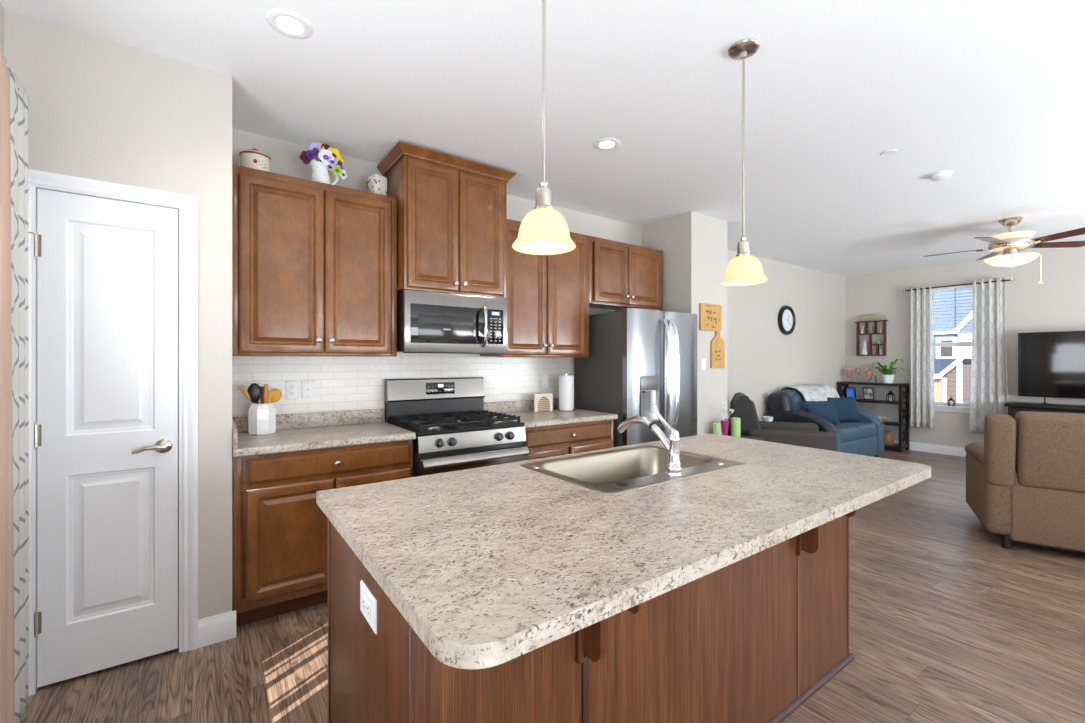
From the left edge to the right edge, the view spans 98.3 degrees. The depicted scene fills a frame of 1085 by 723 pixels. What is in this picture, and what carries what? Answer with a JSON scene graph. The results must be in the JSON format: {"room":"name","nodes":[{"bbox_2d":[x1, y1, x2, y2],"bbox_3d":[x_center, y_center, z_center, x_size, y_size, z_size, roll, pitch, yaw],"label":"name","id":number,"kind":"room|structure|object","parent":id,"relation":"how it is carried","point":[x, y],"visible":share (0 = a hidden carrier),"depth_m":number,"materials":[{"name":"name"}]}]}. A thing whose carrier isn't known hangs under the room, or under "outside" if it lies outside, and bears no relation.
{"room":"kitchen","nodes":[
{"label":"kitchen","id":0,"kind":"room"},
{"bbox_2d":[0,2,3,55],"bbox_3d":[-0.542,-0.021,-0.489,0.150,2.729,5.633,0,0,-36],"label":"wall","id":1,"kind":"structure","parent":0,"point":[1,6],"depth_m":1.83,"materials":[{"name":"paint"}]},
{"bbox_3d":[-1.390,-0.989,0.912,0.090,0.021,1.900,0,0,-36],"label":"curtain rod","id":2,"kind":"object","parent":1,"relation":"attached to","visible":0},
{"bbox_2d":[0,44,14,722],"bbox_3d":[-1.718,0.168,1.472,0.052,2.290,0.277,0,0,-41],"label":"curtain","id":3,"kind":"object","parent":2,"relation":"hanging from","point":[7,669],"visible":1,"depth_m":1.51,"materials":[{"name":"beige fabric"}]},
{"bbox_2d":[7,64,28,722],"bbox_3d":[-1.905,0.150,1.701,0.043,2.325,0.263,0,0,-39],"label":"curtain","id":4,"kind":"object","parent":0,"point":[18,100],"visible":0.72,"depth_m":1.71,"materials":[{"name":"fabric"}]},
{"bbox_2d":[4,9,231,639],"bbox_3d":[-1.907,-0.021,2.070,0.900,2.729,0.120,0,0,-36],"label":"wall","id":5,"kind":"structure","parent":0,"point":[101,109],"depth_m":2.14,"materials":[{"name":"paint"}]},
{"bbox_2d":[28,188,177,687],"bbox_3d":[-1.872,0.314,2.008,0.497,2.023,0.096,0,0,-36],"label":"door","id":6,"kind":"structure","parent":5,"relation":"in","point":[106,426],"depth_m":2.02,"materials":[{"name":"white paint"}]},
{"bbox_2d":[28,169,197,696],"bbox_3d":[-1.882,0.289,2.062,0.598,2.108,0.122,0,0,-36],"label":"trim","id":7,"kind":"structure","parent":5,"relation":"attached to","point":[187,205],"depth_m":2.16,"materials":[{"name":"white paint"}]},
{"bbox_2d":[198,610,235,647],"bbox_3d":[-1.553,1.280,2.240,0.157,0.125,0.016,0,0,-36],"label":"baseboard","id":8,"kind":"structure","parent":5,"relation":"attached to","point":[221,627],"depth_m":2.23,"materials":[{"name":"white paint"}]},
{"bbox_2d":[232,128,640,408],"bbox_3d":[-0.462,-0.021,3.878,3.553,2.729,0.150,0,0,-36],"label":"wall","id":9,"kind":"structure","parent":0,"point":[284,155],"depth_m":3.24,"materials":[{"name":"paint"}]},
{"bbox_2d":[286,381,298,399],"bbox_3d":[-1.581,0.186,2.972,0.073,0.117,0.008,0,0,-36],"label":"power outlet","id":10,"kind":"object","parent":9,"relation":"attached to","point":[292,387],"visible":1,"depth_m":2.97,"materials":[{"name":"white plastic"}]},
{"bbox_2d":[289,385,294,394],"bbox_3d":[-1.579,0.186,2.970,0.033,0.067,0.002,0,0,-36],"label":"receptacle","id":11,"kind":"object","parent":10,"relation":"attached to","point":[291,387],"depth_m":2.97,"materials":[{"name":"white plastic"}]},
{"bbox_2d":[302,380,313,398],"bbox_3d":[-1.508,0.186,3.025,0.073,0.117,0.008,0,0,-36],"label":"power outlet","id":12,"kind":"object","parent":9,"relation":"attached to","point":[308,385],"visible":1,"depth_m":3.02,"materials":[{"name":"white plastic"}]},
{"bbox_2d":[232,164,396,356],"bbox_3d":[-1.388,-0.544,2.899,0.903,1.034,0.366,0,0,-36],"label":"upper cabinet","id":13,"kind":"object","parent":9,"relation":"attached to","point":[314,263],"visible":0.93,"depth_m":2.75,"materials":[{"name":"brown wood"}]},
{"bbox_2d":[239,148,270,171],"bbox_3d":[-1.656,-1.143,2.713,0.158,0.163,0.158,0,0,-36],"label":"lidded pot","id":14,"kind":"object","parent":13,"relation":"on","point":[255,159],"visible":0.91,"depth_m":2.65,"materials":[{"name":"beige ceramic"}]},
{"bbox_2d":[309,160,338,184],"bbox_3d":[-1.366,-1.149,2.910,0.112,0.175,0.172,0,0,37],"label":"pitcher","id":15,"kind":"object","parent":13,"relation":"on","point":[320,173],"visible":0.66,"depth_m":2.86,"materials":[{"name":"white ceramic"}]},
{"bbox_2d":[299,151,310,163],"bbox_3d":[-1.406,-1.179,2.853,0.047,0.176,0.113,0,0,44],"label":"pansy","id":16,"kind":"object","parent":15,"relation":"in","point":[303,157],"visible":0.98,"depth_m":2.83,"materials":[{"name":"red"}]},
{"bbox_2d":[306,150,315,159],"bbox_3d":[-1.381,-1.180,2.857,0.043,0.178,0.100,0,0,21],"label":"pansy","id":17,"kind":"object","parent":15,"relation":"in","point":[310,154],"visible":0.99,"depth_m":2.83,"materials":[{"name":"purple"}]},
{"bbox_2d":[308,142,321,160],"bbox_3d":[-1.389,-1.208,2.873,0.082,0.234,0.054,0,0,-36],"label":"pansy","id":18,"kind":"object","parent":15,"relation":"in","point":[313,146],"visible":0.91,"depth_m":2.85,"materials":[{"name":"purple"}]},
{"bbox_2d":[318,149,333,164],"bbox_3d":[-1.337,-1.189,2.891,0.089,0.197,0.085,0,0,-36],"label":"pansy","id":19,"kind":"object","parent":15,"relation":"in","point":[324,154],"visible":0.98,"depth_m":2.86,"materials":[{"name":"white"}]},
{"bbox_2d":[327,156,336,166],"bbox_3d":[-1.321,-1.173,2.889,0.111,0.163,0.043,0,0,9],"label":"pansy","id":20,"kind":"object","parent":15,"relation":"in","point":[333,163],"visible":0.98,"depth_m":2.88,"materials":[{"name":"purple"}]},
{"bbox_2d":[328,147,340,162],"bbox_3d":[-1.310,-1.203,2.902,0.120,0.225,0.046,0,0,-6],"label":"pansy","id":21,"kind":"object","parent":15,"relation":"in","point":[335,153],"visible":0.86,"depth_m":2.91,"materials":[{"name":"yellow"}]},
{"bbox_2d":[330,165,341,175],"bbox_3d":[-1.307,-1.154,2.907,0.121,0.126,0.046,0,0,-9],"label":"pansy","id":22,"kind":"object","parent":15,"relation":"in","point":[337,170],"visible":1,"depth_m":2.91,"materials":[{"name":"green"}]},
{"bbox_2d":[366,173,386,195],"bbox_3d":[-1.095,-1.143,3.105,0.085,0.162,0.107,0,0,40],"label":"floral canister","id":23,"kind":"object","parent":13,"relation":"on","point":[376,183],"visible":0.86,"depth_m":3.08,"materials":[{"name":"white ceramic"}]},
{"bbox_2d":[232,352,569,422],"bbox_3d":[-0.804,0.183,3.537,2.600,0.520,0.008,0,0,-36],"label":"backsplash","id":24,"kind":"structure","parent":9,"relation":"attached to","point":[341,383],"depth_m":3.25,"materials":[{"name":"tile"}]},
{"bbox_2d":[377,141,515,297],"bbox_3d":[-0.672,-0.908,3.346,0.859,0.906,0.470,0,0,-36],"label":"upper cabinet","id":25,"kind":"object","parent":9,"relation":"attached to","point":[452,210],"visible":0.98,"depth_m":3.15,"materials":[{"name":"brown wood"}]},
{"bbox_2d":[397,289,506,353],"bbox_3d":[-0.664,-0.251,3.335,0.758,0.404,0.480,0,0,-36],"label":"microwave","id":26,"kind":"object","parent":25,"relation":"attached to","point":[427,322],"visible":0.96,"depth_m":3.15,"materials":[{"name":"silver metal"}]},
{"bbox_2d":[480,219,588,357],"bbox_3d":[-0.032,-0.549,3.867,0.886,1.044,0.366,0,0,-36],"label":"upper cabinet","id":27,"kind":"object","parent":9,"relation":"attached to","point":[548,295],"visible":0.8,"depth_m":3.74,"materials":[{"name":"brown wood"}]},
{"bbox_2d":[542,375,547,387],"bbox_3d":[0.030,0.183,4.122,0.071,0.116,0.009,0,0,-36],"label":"light switch","id":28,"kind":"object","parent":9,"relation":"attached to","point":[544,377],"visible":1,"depth_m":4.12,"materials":[{"name":"white plastic"}]},
{"bbox_2d":[589,236,662,309],"bbox_3d":[0.716,-0.781,4.401,0.946,0.579,0.366,0,0,-36],"label":"upper cabinet","id":29,"kind":"object","parent":9,"relation":"attached to","point":[621,275],"visible":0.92,"depth_m":4.24,"materials":[{"name":"brown wood"}]},
{"bbox_2d":[0,0,1084,276],"bbox_3d":[3.037,-1.461,2.604,9.670,0.150,6.510,0,0,-36],"label":"ceiling","id":30,"kind":"structure","parent":0,"point":[988,93],"depth_m":2.48,"materials":[{"name":"paint"}]},
{"bbox_2d":[265,8,313,38],"bbox_3d":[-1.037,-1.382,1.932,0.176,0.007,0.176,0,0,-36],"label":"recessed light","id":31,"kind":"object","parent":30,"relation":"in","point":[289,23],"visible":1,"depth_m":1.92,"materials":[{"name":"white plastic"}]},
{"bbox_2d":[512,0,575,254],"bbox_3d":[0.006,-0.866,1.446,0.197,1.037,0.197,0,0,-36],"label":"pendant lamp","id":32,"kind":"object","parent":30,"relation":"hanging from","point":[543,230],"visible":1,"depth_m":1.42,"materials":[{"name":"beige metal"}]},
{"bbox_2d":[534,181,553,208],"bbox_3d":[0.006,-0.507,1.446,0.062,0.092,0.062,0,0,-36],"label":"socket","id":33,"kind":"object","parent":32,"relation":"attached to","point":[543,194],"depth_m":1.42,"materials":[{"name":"silver metal"}]},
{"bbox_2d":[593,137,620,149],"bbox_3d":[0.416,-1.382,3.000,0.176,0.007,0.176,0,0,-36],"label":"recessed light","id":34,"kind":"object","parent":30,"relation":"in","point":[609,143],"visible":1,"depth_m":2.98,"materials":[{"name":"white plastic"}]},
{"bbox_2d":[720,38,767,285],"bbox_3d":[0.893,-0.866,2.079,0.197,1.037,0.197,0,0,-36],"label":"pendant lamp","id":35,"kind":"object","parent":30,"relation":"hanging from","point":[743,269],"visible":1,"depth_m":2.06,"materials":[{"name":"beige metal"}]},
{"bbox_2d":[736,236,750,256],"bbox_3d":[0.893,-0.507,2.079,0.062,0.092,0.062,0,0,-36],"label":"socket","id":36,"kind":"object","parent":35,"relation":"attached to","point":[743,247],"depth_m":2.06,"materials":[{"name":"silver metal"}]},
{"bbox_2d":[881,149,896,154],"bbox_3d":[2.305,-1.383,3.116,0.086,0.004,0.086,0,0,-36],"label":"sprinkler cover","id":37,"kind":"object","parent":30,"relation":"attached to","point":[891,151],"visible":1,"depth_m":3.11,"materials":[{"name":"white plastic"}]},
{"bbox_2d":[929,170,951,180],"bbox_3d":[2.959,-1.367,3.483,0.132,0.038,0.132,0,0,-36],"label":"smoke detector","id":38,"kind":"object","parent":30,"relation":"attached to","point":[942,175],"visible":1,"depth_m":3.46,"materials":[{"name":"white plastic"}]},
{"bbox_2d":[923,216,1084,284],"bbox_3d":[4.551,-1.051,4.587,1.263,0.668,1.278,0,0,-36],"label":"ceiling fan","id":39,"kind":"object","parent":30,"relation":"hanging from","point":[1010,243],"visible":1,"depth_m":4.49,"materials":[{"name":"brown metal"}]},
{"bbox_2d":[20,449,1084,722],"bbox_3d":[3.037,1.393,2.604,9.670,0.100,6.510,0,0,-36],"label":"floor","id":40,"kind":"structure","parent":0,"point":[948,623],"depth_m":2.18,"materials":[{"name":"brown wood"}]},
{"bbox_2d":[232,439,412,626],"bbox_3d":[-1.303,0.906,2.782,0.905,0.874,0.655,0,0,-36],"label":"base cabinet","id":41,"kind":"object","parent":40,"relation":"on","point":[280,530],"visible":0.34,"depth_m":2.43,"materials":[{"name":"brown wood"}]},
{"bbox_2d":[232,408,415,456],"bbox_3d":[-1.306,0.401,2.787,0.907,0.132,0.644,0,0,-36],"label":"countertop","id":42,"kind":"structure","parent":41,"relation":"on","point":[313,430],"depth_m":2.79,"materials":[{"name":"stone"}]},
{"bbox_2d":[248,402,275,434],"bbox_3d":[-1.646,0.339,2.757,0.137,0.180,0.137,0,0,-36],"label":"utensil crock","id":43,"kind":"object","parent":42,"relation":"on","point":[261,417],"visible":0.97,"depth_m":2.70,"materials":[{"name":"white ceramic"}]},
{"bbox_2d":[239,385,254,403],"bbox_3d":[-1.675,0.278,2.729,0.150,0.281,0.026,0,0,-38],"label":"wooden spatula","id":44,"kind":"object","parent":43,"relation":"in","point":[241,387],"visible":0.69,"depth_m":2.69,"materials":[{"name":"brown wood"}]},
{"bbox_2d":[247,383,260,403],"bbox_3d":[-1.670,0.274,2.741,0.090,0.287,0.041,0,0,-36],"label":"spoon","id":45,"kind":"object","parent":43,"relation":"in","point":[254,390],"visible":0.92,"depth_m":2.72,"materials":[{"name":"black"}]},
{"bbox_2d":[260,386,263,403],"bbox_3d":[-1.656,0.284,2.784,0.030,0.264,0.032,0,0,-36],"label":"wooden spoon","id":46,"kind":"object","parent":43,"relation":"in","point":[261,387],"visible":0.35,"depth_m":2.77,"materials":[{"name":"brown wood"}]},
{"bbox_2d":[263,384,267,402],"bbox_3d":[-1.632,0.278,2.742,0.058,0.280,0.024,0,0,-36],"label":"wooden fork","id":47,"kind":"object","parent":43,"relation":"in","point":[265,393],"visible":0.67,"depth_m":2.74,"materials":[{"name":"brown wood"}]},
{"bbox_2d":[267,391,272,402],"bbox_3d":[-1.608,0.296,2.747,0.061,0.241,0.026,0,0,-36],"label":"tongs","id":48,"kind":"object","parent":43,"relation":"in","point":[270,393],"visible":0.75,"depth_m":2.75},
{"bbox_2d":[270,389,281,402],"bbox_3d":[-1.612,0.292,2.776,0.128,0.251,0.031,0,0,-36],"label":"slotted spoon","id":49,"kind":"object","parent":43,"relation":"in","point":[276,396],"visible":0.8,"depth_m":2.79,"materials":[{"name":"yellow wood"}]},
{"bbox_2d":[384,377,528,476],"bbox_3d":[-0.594,0.737,3.237,0.758,1.213,0.717,0,0,-36],"label":"gas range","id":50,"kind":"object","parent":40,"relation":"on","point":[448,418],"visible":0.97,"depth_m":3.14,"materials":[{"name":"silver metal"}]},
{"bbox_2d":[387,417,524,435],"bbox_3d":[-0.595,0.438,3.237,0.758,0.024,0.579,0,0,-36],"label":"cooktop","id":51,"kind":"object","parent":50,"relation":"in","point":[508,425],"depth_m":3.04,"materials":[{"name":"black metal"}]},
{"bbox_2d":[523,419,613,459],"bbox_3d":[0.057,0.906,3.753,0.890,0.874,0.655,0,0,-36],"label":"base cabinet","id":52,"kind":"object","parent":40,"relation":"on","point":[554,440],"visible":0.23,"depth_m":3.49,"materials":[{"name":"brown wood"}]},
{"bbox_2d":[484,398,617,427],"bbox_3d":[0.056,0.401,3.759,0.898,0.132,0.644,0,0,-36],"label":"countertop","id":53,"kind":"structure","parent":52,"relation":"on","point":[522,408],"depth_m":3.74,"materials":[{"name":"stone"}]},
{"bbox_2d":[533,393,552,411],"bbox_3d":[0.008,0.353,3.980,0.198,0.150,0.031,0,0,-36],"label":"napkin holder","id":54,"kind":"object","parent":53,"relation":"on","point":[541,402],"visible":1,"depth_m":3.98,"materials":[{"name":"beige paint"}]},
{"bbox_2d":[557,372,575,411],"bbox_3d":[0.211,0.261,4.033,0.160,0.334,0.160,0,0,-36],"label":"paper towel holder","id":55,"kind":"object","parent":53,"relation":"on","point":[566,373],"visible":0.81,"depth_m":3.99,"materials":[{"name":"silver metal"}]},
{"bbox_2d":[559,375,573,409],"bbox_3d":[0.211,0.271,4.033,0.128,0.287,0.128,0,0,-36],"label":"paper towel roll","id":56,"kind":"object","parent":55,"relation":"on","point":[566,383],"visible":1,"depth_m":3.98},
{"bbox_2d":[328,509,857,722],"bbox_3d":[0.394,0.915,1.776,2.052,0.856,0.993,0,0,-36],"label":"kitchen island","id":57,"kind":"object","parent":40,"relation":"on","point":[751,639],"visible":0.45,"depth_m":1.41,"materials":[{"name":"laminate"}]},
{"bbox_2d":[360,580,376,633],"bbox_3d":[-0.441,0.621,1.187,0.008,0.080,0.135,0,0,-36],"label":"power outlet","id":58,"kind":"object","parent":57,"relation":"attached to","point":[368,603],"visible":1,"depth_m":1.17,"materials":[{"name":"white plastic"}]},
{"bbox_2d":[363,595,370,618],"bbox_3d":[-0.443,0.621,1.185,0.002,0.033,0.067,0,0,-36],"label":"receptacle","id":59,"kind":"object","parent":58,"relation":"attached to","point":[366,600],"depth_m":1.18,"materials":[{"name":"white plastic"}]},
{"bbox_2d":[316,434,930,668],"bbox_3d":[0.455,0.468,1.804,2.228,0.039,1.106,0,0,-36],"label":"island countertop","id":60,"kind":"structure","parent":57,"relation":"on","point":[494,565],"depth_m":1.25,"materials":[{"name":"stone"}]},
{"bbox_2d":[520,445,744,494],"bbox_3d":[0.394,0.544,2.022,0.820,0.207,0.560,0,0,-36],"label":"sink","id":61,"kind":"object","parent":60,"relation":"in","point":[611,472],"visible":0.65,"depth_m":2.18,"materials":[{"name":"metal"}]},
{"bbox_2d":[575,308,696,446],"bbox_3d":[0.888,0.460,4.251,0.906,1.766,0.772,0,0,-36],"label":"refrigerator","id":62,"kind":"object","parent":40,"relation":"on","point":[639,359],"visible":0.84,"depth_m":3.95,"materials":[{"name":"metal"}]},
{"bbox_2d":[741,435,765,440],"bbox_3d":[1.817,1.037,4.408,0.460,0.612,0.345,0,0,-36],"label":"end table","id":63,"kind":"object","parent":40,"relation":"on","point":[742,436],"visible":0.11,"depth_m":4.41,"materials":[{"name":"brown wood"}]},
{"bbox_2d":[713,423,720,434],"bbox_3d":[1.646,0.653,4.416,0.068,0.154,0.068,0,0,-36],"label":"candle","id":64,"kind":"object","parent":63,"relation":"on","point":[716,426],"visible":0.84,"depth_m":4.39,"materials":[{"name":"green wax"}]},
{"bbox_2d":[720,420,728,435],"bbox_3d":[1.725,0.648,4.426,0.080,0.165,0.080,0,0,-36],"label":"vase","id":65,"kind":"object","parent":63,"relation":"on","point":[724,424],"visible":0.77,"depth_m":4.40,"materials":[{"name":"pink glass"}]},
{"bbox_2d":[725,418,730,435],"bbox_3d":[1.796,0.644,4.507,0.050,0.172,0.050,0,0,-36],"label":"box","id":66,"kind":"object","parent":63,"relation":"on","point":[728,419],"visible":0.4,"depth_m":4.48,"materials":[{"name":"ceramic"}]},
{"bbox_2d":[731,417,740,437],"bbox_3d":[1.828,0.628,4.419,0.080,0.204,0.080,0,0,-36],"label":"candle","id":67,"kind":"object","parent":63,"relation":"on","point":[735,422],"visible":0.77,"depth_m":4.39,"materials":[{"name":"green wax"}]},
{"bbox_2d":[729,392,836,450],"bbox_3d":[2.682,0.863,5.345,0.985,0.960,0.890,0,0,18],"label":"recliner","id":68,"kind":"object","parent":40,"relation":"on","point":[791,433],"visible":0.48,"depth_m":5.17,"materials":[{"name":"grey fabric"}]},
{"bbox_2d":[750,400,760,428],"bbox_3d":[2.432,0.663,5.424,0.174,0.431,0.460,0,0,18],"label":"cushion","id":69,"kind":"object","parent":68,"relation":"on","point":[753,405],"depth_m":5.21,"materials":[{"name":"grey fabric"}]},
{"bbox_2d":[762,416,772,421],"bbox_3d":[2.749,0.712,5.712,0.128,0.062,0.128,0,0,-36],"label":"bowl","id":70,"kind":"object","parent":68,"relation":"on","point":[764,418],"visible":1,"depth_m":5.67,"materials":[{"name":"white ceramic"}]},
{"bbox_2d":[767,389,883,456],"bbox_3d":[3.864,0.867,6.395,1.601,0.952,0.859,0,0,-36],"label":"loveseat","id":71,"kind":"object","parent":40,"relation":"on","point":[866,437],"visible":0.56,"depth_m":6.12,"materials":[{"name":"blue fabric"}]},
{"bbox_2d":[780,389,799,396],"bbox_3d":[3.471,0.503,6.446,0.600,0.225,0.225,0,0,-36],"label":"cushion","id":72,"kind":"object","parent":71,"relation":"on","point":[792,392],"depth_m":6.26,"materials":[{"name":"blue fabric"}]},
{"bbox_2d":[790,393,804,410],"bbox_3d":[3.506,0.663,6.397,0.576,0.464,0.312,0,0,-36],"label":"cushion","id":73,"kind":"object","parent":71,"relation":"on","point":[796,399],"depth_m":6.20,"materials":[{"name":"blue fabric"}]},
{"bbox_2d":[778,384,839,400],"bbox_3d":[3.784,0.532,6.611,1.004,0.388,0.428,0,0,-36],"label":"throw blanket","id":74,"kind":"object","parent":71,"relation":"on","point":[816,392],"visible":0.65,"depth_m":6.48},
{"bbox_2d":[802,400,839,423],"bbox_3d":[3.608,0.671,6.065,0.480,0.301,0.190,0,0,-10],"label":"cushion","id":75,"kind":"object","parent":71,"relation":"on","point":[826,410],"visible":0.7,"depth_m":6.01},
{"bbox_2d":[827,397,861,421],"bbox_3d":[4.187,0.678,6.527,0.520,0.344,0.190,0,0,-11],"label":"cushion","id":76,"kind":"object","parent":71,"relation":"on","point":[846,407],"visible":0.77,"depth_m":6.47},
{"bbox_2d":[833,424,858,443],"bbox_3d":[3.663,0.943,6.177,0.576,0.190,0.720,0,0,-36],"label":"seat cushion","id":77,"kind":"object","parent":71,"relation":"on","point":[848,434],"depth_m":5.91,"materials":[{"name":"blue fabric"}]},
{"bbox_2d":[835,421,876,438],"bbox_3d":[4.135,0.943,6.514,0.576,0.190,0.720,0,0,-36],"label":"seat cushion","id":78,"kind":"object","parent":71,"relation":"on","point":[867,429],"depth_m":6.25,"materials":[{"name":"blue fabric"}]},
{"bbox_2d":[837,382,909,451],"bbox_3d":[5.145,0.843,7.301,0.342,1.000,0.871,0,0,-36],"label":"bookcase","id":79,"kind":"object","parent":40,"relation":"on","point":[895,447],"visible":0.57,"depth_m":7.01,"materials":[{"name":"brown wood"}]},
{"bbox_2d":[845,387,855,396],"bbox_3d":[4.950,0.521,7.508,0.086,0.189,0.145,0,0,-36],"label":"photo frame","id":80,"kind":"object","parent":79,"relation":"on","point":[850,391],"visible":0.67,"depth_m":7.49,"materials":[{"name":"black wood"}]},
{"bbox_2d":[846,388,853,396],"bbox_3d":[4.926,0.518,7.491,0.025,0.146,0.107,0,0,-36],"label":"picture","id":81,"kind":"object","parent":80,"relation":"attached to","point":[849,391],"depth_m":7.49},
{"bbox_2d":[863,387,873,399],"bbox_3d":[5.095,0.516,7.304,0.086,0.199,0.145,0,0,-36],"label":"photo frame","id":82,"kind":"object","parent":79,"relation":"on","point":[868,393],"visible":1,"depth_m":7.29,"materials":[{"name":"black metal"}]},
{"bbox_2d":[864,389,872,398],"bbox_3d":[5.072,0.513,7.287,0.026,0.154,0.107,0,0,-36],"label":"picture","id":83,"kind":"object","parent":82,"relation":"attached to","point":[868,393],"depth_m":7.29},
{"bbox_2d":[865,359,905,382],"bbox_3d":[5.174,0.155,7.144,0.324,0.375,0.615,0,0,-36],"label":"potted plant","id":84,"kind":"object","parent":79,"relation":"on","point":[887,377],"visible":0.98,"depth_m":7.09,"materials":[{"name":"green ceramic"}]},
{"bbox_2d":[884,430,893,444],"bbox_3d":[5.251,1.160,7.102,0.120,0.214,0.120,0,0,-36],"label":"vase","id":85,"kind":"object","parent":79,"relation":"on","point":[888,436],"visible":0.98,"depth_m":7.06,"materials":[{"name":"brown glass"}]},
{"bbox_2d":[886,390,894,401],"bbox_3d":[5.252,0.528,7.066,0.092,0.179,0.092,0,0,-36],"label":"lantern","id":86,"kind":"object","parent":79,"relation":"on","point":[890,399],"visible":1,"depth_m":7.06,"materials":[{"name":"black metal"}]},
{"bbox_2d":[965,411,1084,553],"bbox_3d":[4.325,0.850,3.144,2.140,0.986,0.998,0,0,34],"label":"sofa","id":87,"kind":"object","parent":40,"relation":"on","point":[1025,484],"visible":1,"depth_m":3.24,"materials":[{"name":"brown fabric"}]},
{"bbox_2d":[1004,402,1084,417],"bbox_3d":[6.442,0.938,5.348,0.460,0.810,1.620,0,0,-36],"label":"tv stand","id":88,"kind":"object","parent":40,"relation":"on","point":[1013,407],"visible":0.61,"depth_m":5.68,"materials":[{"name":"brown wood"}]},
{"bbox_2d":[1018,331,1084,404],"bbox_3d":[6.412,0.090,5.407,0.221,0.885,1.311,0,0,-36],"label":"television","id":89,"kind":"object","parent":88,"relation":"on","point":[1050,364],"visible":1,"depth_m":5.69,"materials":[{"name":"black plastic"}]},
{"bbox_2d":[617,404,681,475],"bbox_3d":[0.437,0.310,1.945,0.062,0.268,0.336,0,0,-36],"label":"kitchen faucet","id":90,"kind":"object","parent":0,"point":[672,444],"visible":1,"depth_m":1.85,"materials":[{"name":"silver metal"}]},
{"bbox_2d":[641,211,726,434],"bbox_3d":[1.378,-0.021,4.849,0.572,2.729,0.827,0,0,-36],"label":"wall column","id":91,"kind":"structure","parent":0,"point":[693,245],"depth_m":4.50,"materials":[{"name":"paint"}]},
{"bbox_2d":[701,359,705,370],"bbox_3d":[1.536,0.038,4.448,0.072,0.117,0.009,0,0,-36],"label":"light switch","id":92,"kind":"object","parent":91,"relation":"attached to","point":[703,361],"visible":1,"depth_m":4.44,"materials":[{"name":"white plastic"}]},
{"bbox_2d":[699,303,721,330],"bbox_3d":[1.618,-0.415,4.498,0.330,0.256,0.022,0,0,-36],"label":"sign","id":93,"kind":"object","parent":91,"relation":"attached to","point":[710,315],"visible":1,"depth_m":4.48,"materials":[{"name":"brown wood"}]},
{"bbox_2d":[710,331,724,367],"bbox_3d":[1.711,-0.130,4.566,0.210,0.399,0.018,0,0,-36],"label":"cutting board","id":94,"kind":"object","parent":91,"relation":"attached to","point":[717,345],"visible":1,"depth_m":4.55,"materials":[{"name":"brown wood"}]},
{"bbox_2d":[727,249,844,420],"bbox_3d":[3.284,-0.021,6.626,4.595,2.729,0.150,0,0,-36],"label":"wall","id":95,"kind":"structure","parent":0,"point":[761,360],"depth_m":6.59,"materials":[{"name":"paint"}]},
{"bbox_2d":[778,305,795,334],"bbox_3d":[3.464,-0.572,6.627,0.420,0.420,0.055,0,0,-36],"label":"wall clock","id":96,"kind":"object","parent":95,"relation":"attached to","point":[786,317],"visible":1,"depth_m":6.61,"materials":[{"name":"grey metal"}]},
{"bbox_2d":[845,246,1084,447],"bbox_3d":[6.941,-0.021,5.268,0.180,2.729,6.310,0,0,-36],"label":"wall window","id":97,"kind":"structure","parent":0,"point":[1058,304],"depth_m":6.66,"materials":[{"name":"paint"}]},
{"bbox_2d":[855,320,887,355],"bbox_3d":[5.221,-0.353,7.437,0.097,0.553,0.430,0,0,-36],"label":"display shelf","id":98,"kind":"object","parent":97,"relation":"attached to","point":[871,338],"visible":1,"depth_m":7.43,"materials":[{"name":"brown"}]},
{"bbox_2d":[861,340,867,354],"bbox_3d":[5.169,-0.220,7.510,0.094,0.250,0.092,0,0,-36],"label":"figurine","id":99,"kind":"object","parent":98,"relation":"in","point":[864,344],"visible":1,"depth_m":7.49,"materials":[{"name":"white ceramic"}]},
{"bbox_2d":[858,314,884,321],"bbox_3d":[5.219,-0.678,7.435,0.015,0.094,0.360,0,0,-36],"label":"wooden sign","id":100,"kind":"object","parent":98,"relation":"on","point":[878,316],"visible":1,"depth_m":7.42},
{"bbox_2d":[894,440,965,456],"bbox_3d":[6.808,1.280,5.286,0.016,0.125,6.094,0,0,-36],"label":"baseboard","id":101,"kind":"structure","parent":97,"relation":"attached to","point":[924,447],"depth_m":6.80,"materials":[{"name":"white paint"}]},
{"bbox_2d":[934,288,971,413],"bbox_3d":[5.871,-0.162,6.660,0.145,1.790,0.820,0,0,-36],"label":"window","id":102,"kind":"structure","parent":97,"relation":"attached to","point":[939,406],"depth_m":6.66,"materials":[{"name":"white paint"}]},
{"bbox_2d":[934,284,972,343],"bbox_3d":[5.855,-0.650,6.649,0.040,0.812,0.688,0,0,-36],"label":"window blind","id":103,"kind":"object","parent":97,"relation":"attached to","point":[962,286],"visible":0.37,"depth_m":6.67,"materials":[{"name":"white plastic"}]},
{"bbox_2d":[902,278,1014,291],"bbox_3d":[5.812,-1.052,6.594,0.117,0.036,1.216,0,0,-36],"label":"curtain rod","id":104,"kind":"object","parent":97,"relation":"attached to","point":[1013,278],"visible":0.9,"depth_m":6.52,"materials":[{"name":"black metal"}]},
{"bbox_2d":[909,286,934,428],"bbox_3d":[5.560,-0.050,6.879,0.082,2.055,0.307,0,0,-36],"label":"curtain","id":105,"kind":"object","parent":104,"relation":"hanging from","point":[921,302],"visible":1,"depth_m":6.89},
{"bbox_2d":[969,277,1007,432],"bbox_3d":[5.988,-0.059,6.279,0.090,2.075,0.392,0,0,-36],"label":"curtain","id":106,"kind":"object","parent":104,"relation":"hanging from","point":[989,373],"visible":0.92,"depth_m":6.30,"materials":[{"name":"fabric"}]},
{"label":"outside","id":107,"kind":"structure","parent":0,"visible":0},
{"bbox_3d":[22.523,2.093,28.363,50.380,0.300,80.000,0,0,-36],"label":"ground","id":108,"kind":"structure","parent":107,"visible":0},
{"bbox_2d":[934,288,972,402],"bbox_3d":[17.509,-2.107,21.712,10.270,8.100,13.000,0,0,-36],"label":"neighbor house","id":109,"kind":"structure","parent":108,"relation":"on","point":[952,365],"depth_m":18.90,"materials":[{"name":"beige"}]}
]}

